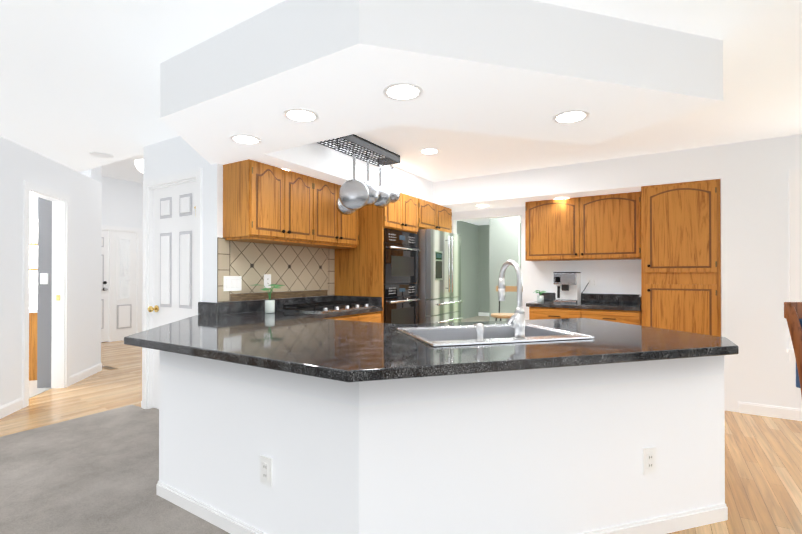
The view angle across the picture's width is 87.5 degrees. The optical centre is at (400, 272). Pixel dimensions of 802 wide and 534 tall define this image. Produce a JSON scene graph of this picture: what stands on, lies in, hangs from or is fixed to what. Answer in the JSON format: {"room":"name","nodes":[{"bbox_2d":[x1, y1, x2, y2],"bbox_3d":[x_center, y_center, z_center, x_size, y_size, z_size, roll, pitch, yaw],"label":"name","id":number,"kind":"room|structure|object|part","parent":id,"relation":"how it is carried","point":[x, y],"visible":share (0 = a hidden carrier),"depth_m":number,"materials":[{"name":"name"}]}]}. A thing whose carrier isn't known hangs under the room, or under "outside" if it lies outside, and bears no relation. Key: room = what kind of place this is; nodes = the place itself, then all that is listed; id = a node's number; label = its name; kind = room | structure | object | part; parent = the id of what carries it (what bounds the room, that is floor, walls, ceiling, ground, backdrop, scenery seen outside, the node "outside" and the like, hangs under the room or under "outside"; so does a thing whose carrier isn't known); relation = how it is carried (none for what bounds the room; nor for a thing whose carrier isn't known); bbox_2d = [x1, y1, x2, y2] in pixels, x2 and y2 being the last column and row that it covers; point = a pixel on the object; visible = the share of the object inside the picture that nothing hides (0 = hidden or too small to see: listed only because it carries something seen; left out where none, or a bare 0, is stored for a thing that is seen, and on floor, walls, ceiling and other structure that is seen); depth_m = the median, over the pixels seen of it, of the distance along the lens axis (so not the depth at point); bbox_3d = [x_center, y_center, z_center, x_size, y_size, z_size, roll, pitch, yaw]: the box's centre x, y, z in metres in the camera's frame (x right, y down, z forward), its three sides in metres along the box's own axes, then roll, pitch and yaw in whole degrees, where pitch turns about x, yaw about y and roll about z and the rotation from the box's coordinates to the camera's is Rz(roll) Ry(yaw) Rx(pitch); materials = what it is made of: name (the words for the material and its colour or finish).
{"room":"kitchen","nodes":[
{"label":"kitchen","id":0,"kind":"room"},
{"bbox_2d":[29,380,50,397],"bbox_3d":[-4.668,1.257,4.076,1.880,0.007,2.480,0,0,-13],"label":"floor","id":1,"kind":"structure","parent":0,"point":[34,390],"depth_m":4.51,"materials":[{"name":"white"}]},
{"bbox_2d":[29,306,36,380],"bbox_3d":[-4.858,0.842,5.024,1.190,0.832,0.548,0,0,-13],"label":"bathroom vanity","id":2,"kind":"object","parent":1,"relation":"on","point":[32,342],"depth_m":4.89,"materials":[{"name":"brown wood"}]},
{"bbox_2d":[40,273,59,300],"bbox_3d":[-3.841,0.153,4.583,0.160,0.300,0.129,0,0,32],"label":"bathroom light switch","id":3,"kind":"object","parent":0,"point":[43,278],"visible":1,"depth_m":4.58,"materials":[{"name":"white plastic"}]},
{"bbox_2d":[0,136,107,406],"bbox_3d":[-4.631,0.036,3.346,4.257,2.440,2.206,0,0,32],"label":"wall","id":4,"kind":"structure","parent":0,"point":[87,190],"depth_m":4.59,"materials":[{"name":"white paint"}]},
{"bbox_2d":[0,398,22,418],"bbox_3d":[-3.285,1.205,2.879,1.502,0.097,1.502,0,0,32],"label":"baseboard","id":5,"kind":"structure","parent":4,"relation":"attached to","point":[5,410],"depth_m":3.75,"materials":[{"name":"white paint"}]},
{"bbox_2d":[29,219,37,293],"bbox_3d":[-4.898,-0.208,5.262,1.180,1.010,0.079,0,0,-13],"label":"bathroom mirror","id":6,"kind":"object","parent":4,"relation":"attached to","point":[33,261],"depth_m":5.34,"materials":[{"name":"clear glass"}]},
{"bbox_2d":[22,180,69,407],"bbox_3d":[-3.661,0.199,4.276,0.613,2.125,0.570,0,0,32],"label":"door frame","id":7,"kind":"structure","parent":4,"relation":"attached to","point":[60,360],"depth_m":4.59,"materials":[{"name":"white paint"}]},
{"bbox_2d":[108,177,115,226],"bbox_3d":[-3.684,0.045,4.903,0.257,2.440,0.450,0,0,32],"label":"wall","id":8,"kind":"structure","parent":0,"point":[111,181],"depth_m":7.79,"materials":[{"name":"white paint"}]},
{"bbox_2d":[70,363,101,384],"bbox_3d":[-3.807,1.217,5.068,0.569,0.097,0.569,0,0,32],"label":"baseboard","id":9,"kind":"structure","parent":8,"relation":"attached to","point":[77,377],"depth_m":5.03,"materials":[{"name":"white paint"}]},
{"bbox_2d":[116,179,139,228],"bbox_3d":[-5.580,-0.371,7.567,0.120,3.300,3.300,0,0,32],"label":"wall","id":10,"kind":"structure","parent":0,"point":[127,192],"depth_m":8.02,"materials":[{"name":"white paint"}]},
{"bbox_2d":[101,230,135,341],"bbox_3d":[-5.537,0.241,7.567,0.150,2.077,1.424,0,0,32],"label":"front door","id":11,"kind":"structure","parent":10,"relation":"in","point":[118,285],"depth_m":7.89,"materials":[{"name":"white paint"}]},
{"bbox_2d":[101,225,137,332],"bbox_3d":[-5.560,0.207,7.580,0.138,2.145,1.580,0,0,32],"label":"door frame","id":12,"kind":"structure","parent":10,"relation":"attached to","point":[107,228],"depth_m":8.17,"materials":[{"name":"white paint"}]},
{"bbox_2d":[140,146,147,291],"bbox_3d":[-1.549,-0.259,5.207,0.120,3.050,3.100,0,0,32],"label":"wall","id":13,"kind":"structure","parent":0,"point":[145,177],"depth_m":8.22,"materials":[{"name":"white paint"}]},
{"bbox_2d":[148,136,203,301],"bbox_3d":[-1.911,0.038,3.679,0.840,2.440,0.120,0,0,32],"label":"wall","id":14,"kind":"structure","parent":0,"point":[175,155],"depth_m":3.65,"materials":[{"name":"white paint"}]},
{"bbox_2d":[138,168,201,408],"bbox_3d":[-1.984,0.201,3.712,0.890,2.115,0.138,0,0,32],"label":"door frame","id":15,"kind":"structure","parent":14,"relation":"attached to","point":[145,298],"depth_m":3.86,"materials":[{"name":"white paint"}]},
{"bbox_2d":[148,181,195,408],"bbox_3d":[-2.004,0.235,3.679,0.732,2.022,0.116,0,0,32],"label":"pantry door","id":16,"kind":"structure","parent":14,"relation":"in","point":[174,228],"depth_m":3.72,"materials":[{"name":"white paint"}]},
{"bbox_3d":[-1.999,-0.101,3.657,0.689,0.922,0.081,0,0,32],"label":"knob","id":17,"kind":"part","parent":16,"relation":"part of","materials":[{"name":"gold metal"}]},
{"bbox_2d":[204,159,330,302],"bbox_3d":[-0.635,0.044,4.802,0.120,2.440,3.370,0,0,32],"label":"wall","id":18,"kind":"structure","parent":0,"point":[213,174],"depth_m":3.37,"materials":[{"name":"white paint"}]},
{"bbox_2d":[223,159,286,242],"bbox_3d":[-1.201,-0.578,3.436,0.346,0.588,0.343,0,0,32],"label":"upper cabinet","id":19,"kind":"object","parent":18,"relation":"attached to","point":[265,203],"depth_m":3.31,"materials":[{"name":"brown wood"}]},
{"bbox_2d":[210,237,333,314],"bbox_3d":[-1.091,0.029,3.921,0.021,0.618,1.434,0,0,32],"label":"backsplash","id":20,"kind":"structure","parent":18,"relation":"attached to","point":[297,271],"depth_m":3.80,"materials":[{"name":"beige tile"}]},
{"bbox_2d":[223,276,241,290],"bbox_3d":[-1.382,0.086,3.442,0.010,0.122,0.167,0,0,32],"label":"light switch","id":21,"kind":"object","parent":20,"relation":"attached to","point":[232,283],"depth_m":3.44,"materials":[{"name":"white plastic"}]},
{"bbox_2d":[264,274,270,287],"bbox_3d":[-1.194,0.074,3.749,0.009,0.122,0.075,0,0,32],"label":"electrical outlet","id":22,"kind":"object","parent":20,"relation":"attached to","point":[267,277],"depth_m":3.74,"materials":[{"name":"white plastic"}]},
{"bbox_2d":[283,171,314,242],"bbox_3d":[-1.023,-0.576,3.726,0.346,0.588,0.338,0,0,32],"label":"upper cabinet","id":23,"kind":"object","parent":18,"relation":"attached to","point":[300,187],"depth_m":3.64,"materials":[{"name":"brown wood"}]},
{"bbox_2d":[287,178,338,246],"bbox_3d":[-0.846,-0.575,4.014,0.346,0.588,0.338,0,0,32],"label":"upper cabinet","id":24,"kind":"object","parent":18,"relation":"attached to","point":[326,193],"depth_m":3.93,"materials":[{"name":"brown wood"}]},
{"bbox_2d":[339,185,358,246],"bbox_3d":[-0.668,-0.573,4.305,0.346,0.588,0.344,0,0,32],"label":"upper cabinet","id":25,"kind":"object","parent":18,"relation":"attached to","point":[348,224],"depth_m":4.22,"materials":[{"name":"brown wood"}]},
{"bbox_2d":[334,249,381,306],"bbox_3d":[-0.455,0.032,4.357,0.608,0.618,0.024,0,0,32],"label":"backsplash","id":26,"kind":"structure","parent":18,"relation":"attached to","point":[373,301],"depth_m":4.32,"materials":[{"name":"black stone"}]},
{"bbox_2d":[418,198,451,232],"bbox_3d":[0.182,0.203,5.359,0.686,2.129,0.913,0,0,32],"label":"upper cabinet","id":27,"kind":"object","parent":18,"relation":"attached to","point":[431,215],"visible":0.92,"depth_m":5.13,"materials":[{"name":"brown wood"}]},
{"bbox_2d":[0,340,801,533],"bbox_3d":[-2.272,1.277,1.652,15.500,0.060,10.700,0,0,32],"label":"floor","id":28,"kind":"structure","parent":0,"point":[763,474],"depth_m":3.15,"materials":[{"name":"brown wood"}]},
{"bbox_2d":[102,366,117,369],"bbox_3d":[-3.912,1.266,5.594,0.300,0.005,0.100,0,0,32],"label":"floor vent","id":29,"kind":"object","parent":28,"relation":"in","point":[108,367],"visible":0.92,"depth_m":5.59,"materials":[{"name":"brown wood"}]},
{"bbox_2d":[0,405,229,533],"bbox_3d":[-0.496,1.227,-1.456,9.220,0.006,7.262,0,0,32],"label":"floor carpet","id":30,"kind":"object","parent":28,"relation":"on","point":[97,473],"visible":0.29,"depth_m":2.51,"materials":[{"name":"grey carpet"}]},
{"bbox_2d":[159,350,382,533],"bbox_3d":[-0.735,0.810,2.031,1.426,0.878,0.130,0,0,32],"label":"wall","id":31,"kind":"structure","parent":28,"relation":"on","point":[322,437],"depth_m":1.85,"materials":[{"name":"paint"}]},
{"bbox_2d":[156,481,265,533],"bbox_3d":[-0.763,1.211,1.973,1.436,0.077,0.034,0,0,32],"label":"baseboard","id":32,"kind":"structure","parent":31,"relation":"attached to","point":[228,523],"depth_m":2.11,"materials":[{"name":"white paint"}]},
{"bbox_2d":[260,455,271,486],"bbox_3d":[-0.603,0.883,1.868,0.075,0.122,0.009,0,0,32],"label":"outlet","id":33,"kind":"object","parent":31,"relation":"attached to","point":[265,462],"depth_m":1.86,"materials":[{"name":"white plastic"}]},
{"bbox_2d":[323,311,380,322],"bbox_3d":[-0.748,0.820,3.860,0.664,0.878,1.170,0,0,32],"label":"base cabinet","id":34,"kind":"object","parent":28,"relation":"on","point":[371,317],"depth_m":3.95,"materials":[{"name":"brown wood"}]},
{"bbox_2d":[335,193,417,322],"bbox_3d":[-0.243,0.199,4.665,0.688,2.129,0.712,0,0,32],"label":"tall cabinet","id":35,"kind":"object","parent":28,"relation":"on","point":[359,269],"visible":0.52,"depth_m":4.35,"materials":[{"name":"brown wood"}]},
{"bbox_2d":[384,228,420,323],"bbox_3d":[-0.210,0.228,4.645,0.647,1.350,0.664,0,0,32],"label":"double oven","id":36,"kind":"object","parent":35,"relation":"in","point":[401,250],"visible":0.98,"depth_m":4.46,"materials":[{"name":"black metal"}]},
{"bbox_2d":[417,229,462,323],"bbox_3d":[0.266,0.385,5.309,0.822,1.765,0.860,0,0,32],"label":"fridge","id":37,"kind":"object","parent":28,"relation":"on","point":[439,276],"visible":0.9,"depth_m":4.93,"materials":[{"name":"grey metal"}]},
{"bbox_2d":[491,286,522,320],"bbox_3d":[1.291,0.717,5.182,0.350,1.101,0.350,0,0,32],"label":"bar stool","id":38,"kind":"object","parent":28,"relation":"on","point":[505,315],"visible":0.23,"depth_m":5.27,"materials":[{"name":"brown wood"}]},
{"bbox_2d":[383,355,724,533],"bbox_3d":[0.781,0.810,1.984,1.322,0.878,1.337,0,0,32],"label":"wall","id":39,"kind":"structure","parent":28,"relation":"on","point":[557,450],"depth_m":1.85,"materials":[{"name":"paint"}]},
{"bbox_2d":[124,307,738,381],"bbox_3d":[-0.037,0.353,2.711,3.521,0.040,2.395,0,0,32],"label":"countertop","id":40,"kind":"structure","parent":39,"relation":"on","point":[310,344],"depth_m":1.89,"materials":[{"name":"black stone"}]},
{"bbox_2d":[250,284,284,312],"bbox_3d":[-1.110,0.216,3.532,0.330,0.241,0.282,0,0,32],"label":"potted plant","id":41,"kind":"object","parent":40,"relation":"on","point":[269,306],"visible":1,"depth_m":3.49,"materials":[{"name":"white ceramic"}]},
{"bbox_2d":[280,301,375,312],"bbox_3d":[-0.672,0.314,3.984,0.500,0.049,0.800,0,0,32],"label":"gas cooktop","id":42,"kind":"object","parent":40,"relation":"in","point":[324,307],"visible":1,"depth_m":3.83,"materials":[{"name":"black metal"}]},
{"bbox_2d":[396,323,593,346],"bbox_3d":[0.470,0.430,2.258,0.860,0.224,0.600,0,0,-16],"label":"stainless steel sink","id":43,"kind":"object","parent":40,"relation":"in","point":[459,335],"visible":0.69,"depth_m":2.45,"materials":[{"name":"white metal"}]},
{"bbox_2d":[473,323,484,341],"bbox_3d":[0.367,0.279,1.987,0.070,0.082,0.067,0,0,32],"label":"soap dispenser","id":44,"kind":"object","parent":43,"relation":"on","point":[480,328],"visible":1,"depth_m":1.96,"materials":[{"name":"silver metal"}]},
{"bbox_2d":[498,260,525,339],"bbox_3d":[0.529,0.127,2.066,0.176,0.387,0.265,0,0,32],"label":"gooseneck faucet","id":45,"kind":"object","parent":40,"relation":"on","point":[518,322],"visible":1,"depth_m":2.02,"materials":[{"name":"silver metal"}]},
{"bbox_2d":[643,447,655,474],"bbox_3d":[1.184,0.894,1.991,0.075,0.122,0.010,0,0,-16],"label":"outlet","id":46,"kind":"object","parent":39,"relation":"attached to","point":[649,460],"depth_m":1.99,"materials":[{"name":"white plastic"}]},
{"bbox_2d":[579,503,727,533],"bbox_3d":[0.754,1.210,1.873,1.274,0.077,1.375,0,0,32],"label":"baseboard","id":47,"kind":"structure","parent":39,"relation":"attached to","point":[671,523],"depth_m":2.02,"materials":[{"name":"white paint"}]},
{"bbox_2d":[529,307,640,325],"bbox_3d":[2.077,0.825,4.717,1.105,0.878,0.664,0,0,32],"label":"base cabinet","id":48,"kind":"object","parent":28,"relation":"on","point":[619,316],"visible":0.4,"depth_m":4.44,"materials":[{"name":"brown wood"}]},
{"bbox_2d":[526,293,640,310],"bbox_3d":[2.070,0.314,4.740,1.133,0.140,0.638,0,0,32],"label":"countertop","id":49,"kind":"structure","parent":48,"relation":"on","point":[628,302],"depth_m":4.72,"materials":[{"name":"black stone"}]},
{"bbox_2d":[533,290,545,301],"bbox_3d":[1.645,0.274,4.976,0.159,0.141,0.140,0,0,32],"label":"potted plant","id":50,"kind":"object","parent":49,"relation":"on","point":[540,297],"visible":1,"depth_m":4.96,"materials":[{"name":"white ceramic"}]},
{"bbox_2d":[553,272,580,302],"bbox_3d":[1.952,0.166,4.914,0.244,0.355,0.370,0,0,32],"label":"coffee machine","id":51,"kind":"object","parent":49,"relation":"on","point":[568,287],"visible":1,"depth_m":4.80,"materials":[{"name":"white plastic"}]},
{"bbox_2d":[641,179,720,336],"bbox_3d":[2.823,0.197,4.263,0.636,2.129,0.662,0,0,32],"label":"pantry cabinet","id":52,"kind":"object","parent":28,"relation":"on","point":[680,256],"visible":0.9,"depth_m":4.00,"materials":[{"name":"brown wood"}]},
{"bbox_2d":[784,302,801,396],"bbox_3d":[2.489,0.709,2.121,0.533,1.088,0.637,0,0,-7],"label":"dining chair","id":53,"kind":"object","parent":28,"relation":"on","point":[793,313],"visible":1,"depth_m":2.35,"materials":[{"name":"brown wood"}]},
{"bbox_2d":[0,0,801,182],"bbox_3d":[-2.063,-1.556,2.009,15.500,0.730,11.500,0,0,32],"label":"ceiling","id":54,"kind":"structure","parent":0,"point":[79,81],"depth_m":2.65,"materials":[{"name":"white paint"}]},
{"bbox_2d":[89,152,113,157],"bbox_3d":[-2.990,-1.174,4.184,0.200,0.010,0.200,0,0,32],"label":"ceiling speaker","id":55,"kind":"object","parent":54,"relation":"attached to","point":[100,154],"visible":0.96,"depth_m":4.17,"materials":[{"name":"white paint"}]},
{"bbox_2d":[135,159,143,172],"bbox_3d":[-3.647,-1.574,6.021,0.316,0.410,0.316,0,0,32],"label":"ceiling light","id":56,"kind":"object","parent":54,"relation":"hanging from","point":[139,164],"visible":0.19,"depth_m":5.89,"materials":[{"name":"white metal"}]},
{"bbox_2d":[230,134,260,144],"bbox_3d":[-1.019,-0.874,2.749,0.195,0.005,0.195,0,0,26],"label":"recessed light","id":57,"kind":"object","parent":54,"relation":"in","point":[239,138],"depth_m":2.74,"materials":[{"name":"white paint"}]},
{"bbox_2d":[283,108,318,121],"bbox_3d":[-0.557,-0.877,2.336,0.195,0.005,0.195,0,0,23],"label":"recessed light","id":58,"kind":"object","parent":54,"relation":"in","point":[295,114],"depth_m":2.32,"materials":[{"name":"white paint"}]},
{"bbox_2d":[316,134,399,168],"bbox_3d":[-0.411,-1.098,3.844,0.310,0.164,1.040,0,0,32],"label":"pot rack","id":59,"kind":"object","parent":54,"relation":"attached to","point":[388,157],"visible":0.58,"depth_m":3.81,"materials":[{"name":"black metal"}]},
{"bbox_2d":[336,180,355,214],"bbox_3d":[-0.508,-0.784,3.943,0.200,0.470,0.070,0,0,-18],"label":"pan","id":60,"kind":"object","parent":59,"relation":"hanging from","point":[342,209],"visible":0.44,"depth_m":3.90,"materials":[{"name":"silver metal"}]},
{"bbox_2d":[339,154,368,209],"bbox_3d":[-0.403,-0.781,3.597,0.260,0.480,0.050,0,0,4],"label":"pan","id":61,"kind":"object","parent":59,"relation":"hanging from","point":[353,193],"visible":1,"depth_m":3.57,"materials":[{"name":"silver metal"}]},
{"bbox_2d":[363,159,379,205],"bbox_3d":[-0.299,-0.815,3.768,0.210,0.410,0.085,0,0,-3],"label":"pan","id":62,"kind":"object","parent":59,"relation":"hanging from","point":[373,189],"visible":0.52,"depth_m":3.73,"materials":[{"name":"silver metal"}]},
{"bbox_2d":[374,164,390,207],"bbox_3d":[-0.194,-0.820,3.938,0.190,0.400,0.100,0,0,10],"label":"pan","id":63,"kind":"object","parent":59,"relation":"hanging from","point":[384,200],"visible":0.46,"depth_m":3.89,"materials":[{"name":"silver metal"}]},
{"bbox_2d":[386,169,399,202],"bbox_3d":[-0.089,-0.854,4.109,0.160,0.330,0.085,0,0,-3],"label":"pan","id":64,"kind":"object","parent":59,"relation":"hanging from","point":[394,191],"visible":0.69,"depth_m":4.07,"materials":[{"name":"silver metal"}]},
{"bbox_2d":[383,82,422,100],"bbox_3d":[0.010,-0.878,2.034,0.195,0.005,0.195,0,0,26],"label":"recessed light","id":65,"kind":"object","parent":54,"relation":"in","point":[402,91],"depth_m":2.02,"materials":[{"name":"white paint"}]},
{"bbox_2d":[419,148,439,153],"bbox_3d":[0.276,-1.177,4.055,0.195,0.005,0.195,0,0,26],"label":"recessed light","id":66,"kind":"object","parent":54,"relation":"in","point":[427,150],"depth_m":4.05,"materials":[{"name":"white paint"}]},
{"bbox_2d":[160,0,722,211],"bbox_3d":[0.662,-1.028,3.547,3.570,0.310,4.160,0,0,32],"label":"ceiling soffit","id":67,"kind":"object","parent":54,"relation":"attached to","point":[528,69],"visible":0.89,"depth_m":2.08,"materials":[{"name":"white paint"}]},
{"bbox_2d":[475,204,489,206],"bbox_3d":[1.046,-0.860,5.364,0.195,0.005,0.195,0,0,26],"label":"recessed light","id":68,"kind":"object","parent":54,"relation":"in","point":[481,205],"depth_m":5.33,"materials":[{"name":"white paint"}]},
{"bbox_2d":[553,197,569,199],"bbox_3d":[1.864,-0.863,4.862,0.195,0.005,0.195,0,0,23],"label":"recessed light","id":69,"kind":"object","parent":54,"relation":"in","point":[556,197],"depth_m":4.84,"materials":[{"name":"white paint"}]},
{"bbox_2d":[552,110,589,123],"bbox_3d":[0.954,-0.876,2.356,0.195,0.005,0.195,0,0,-7],"label":"recessed light","id":70,"kind":"object","parent":54,"relation":"in","point":[572,116],"depth_m":2.34,"materials":[{"name":"white paint"}]},
{"bbox_2d":[461,316,488,321],"bbox_3d":[2.835,1.281,8.532,5.200,0.008,6.630,0,0,32],"label":"floor","id":71,"kind":"structure","parent":0,"point":[478,318],"depth_m":11.62,"materials":[{"name":"beige"}]},
{"bbox_2d":[463,216,520,224],"bbox_3d":[2.866,-1.490,8.598,5.200,0.150,6.510,0,0,32],"label":"ceiling","id":72,"kind":"structure","parent":0,"point":[481,222],"depth_m":11.79,"materials":[{"name":"white paint"}]},
{"bbox_2d":[452,206,640,320],"bbox_3d":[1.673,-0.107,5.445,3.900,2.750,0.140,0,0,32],"label":"wall","id":73,"kind":"structure","parent":0,"point":[485,249],"depth_m":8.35,"materials":[{"name":"white paint"}]},
{"bbox_2d":[478,312,488,315],"bbox_3d":[4.558,1.244,11.356,5.180,0.112,0.014,0,0,32],"label":"baseboard","id":74,"kind":"structure","parent":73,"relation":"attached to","point":[479,313],"depth_m":12.64,"materials":[{"name":"white paint"}]},
{"bbox_2d":[524,276,529,284],"bbox_3d":[1.621,0.097,5.388,0.075,0.122,0.010,0,0,32],"label":"electrical outlet","id":75,"kind":"object","parent":73,"relation":"attached to","point":[526,278],"depth_m":5.38,"materials":[{"name":"white plastic"}]},
{"bbox_2d":[525,191,640,260],"bbox_3d":[2.102,-0.507,4.879,1.225,0.714,0.374,0,0,32],"label":"upper cabinet","id":76,"kind":"object","parent":73,"relation":"attached to","point":[603,227],"visible":1,"depth_m":4.72,"materials":[{"name":"brown wood"}]},
{"bbox_2d":[582,277,596,292],"bbox_3d":[2.245,0.151,4.996,0.179,0.193,0.040,0,0,17],"label":"electrical outlet","id":77,"kind":"object","parent":73,"relation":"attached to","point":[591,282],"depth_m":4.99,"materials":[{"name":"white plastic"}]},
{"bbox_2d":[617,276,624,285],"bbox_3d":[2.537,0.094,4.825,0.075,0.122,0.010,0,0,32],"label":"electrical outlet","id":78,"kind":"object","parent":73,"relation":"attached to","point":[620,279],"depth_m":4.82,"materials":[{"name":"white plastic"}]},
{"bbox_2d":[732,134,801,411],"bbox_3d":[4.926,0.033,2.706,4.330,2.440,0.120,0,0,32],"label":"wall","id":79,"kind":"structure","parent":0,"point":[760,367],"depth_m":3.70,"materials":[{"name":"white paint"}]},
{"bbox_2d":[739,402,801,420],"bbox_3d":[4.891,1.203,2.643,4.330,0.097,0.014,0,0,32],"label":"baseboard","id":80,"kind":"structure","parent":79,"relation":"attached to","point":[744,407],"depth_m":3.66,"materials":[{"name":"white paint"}]},
{"bbox_2d":[786,168,801,361],"bbox_3d":[4.202,-0.067,3.123,2.010,1.645,0.170,0,0,32],"label":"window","id":81,"kind":"structure","parent":79,"relation":"in","point":[795,235],"depth_m":3.57,"materials":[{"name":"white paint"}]}
]}

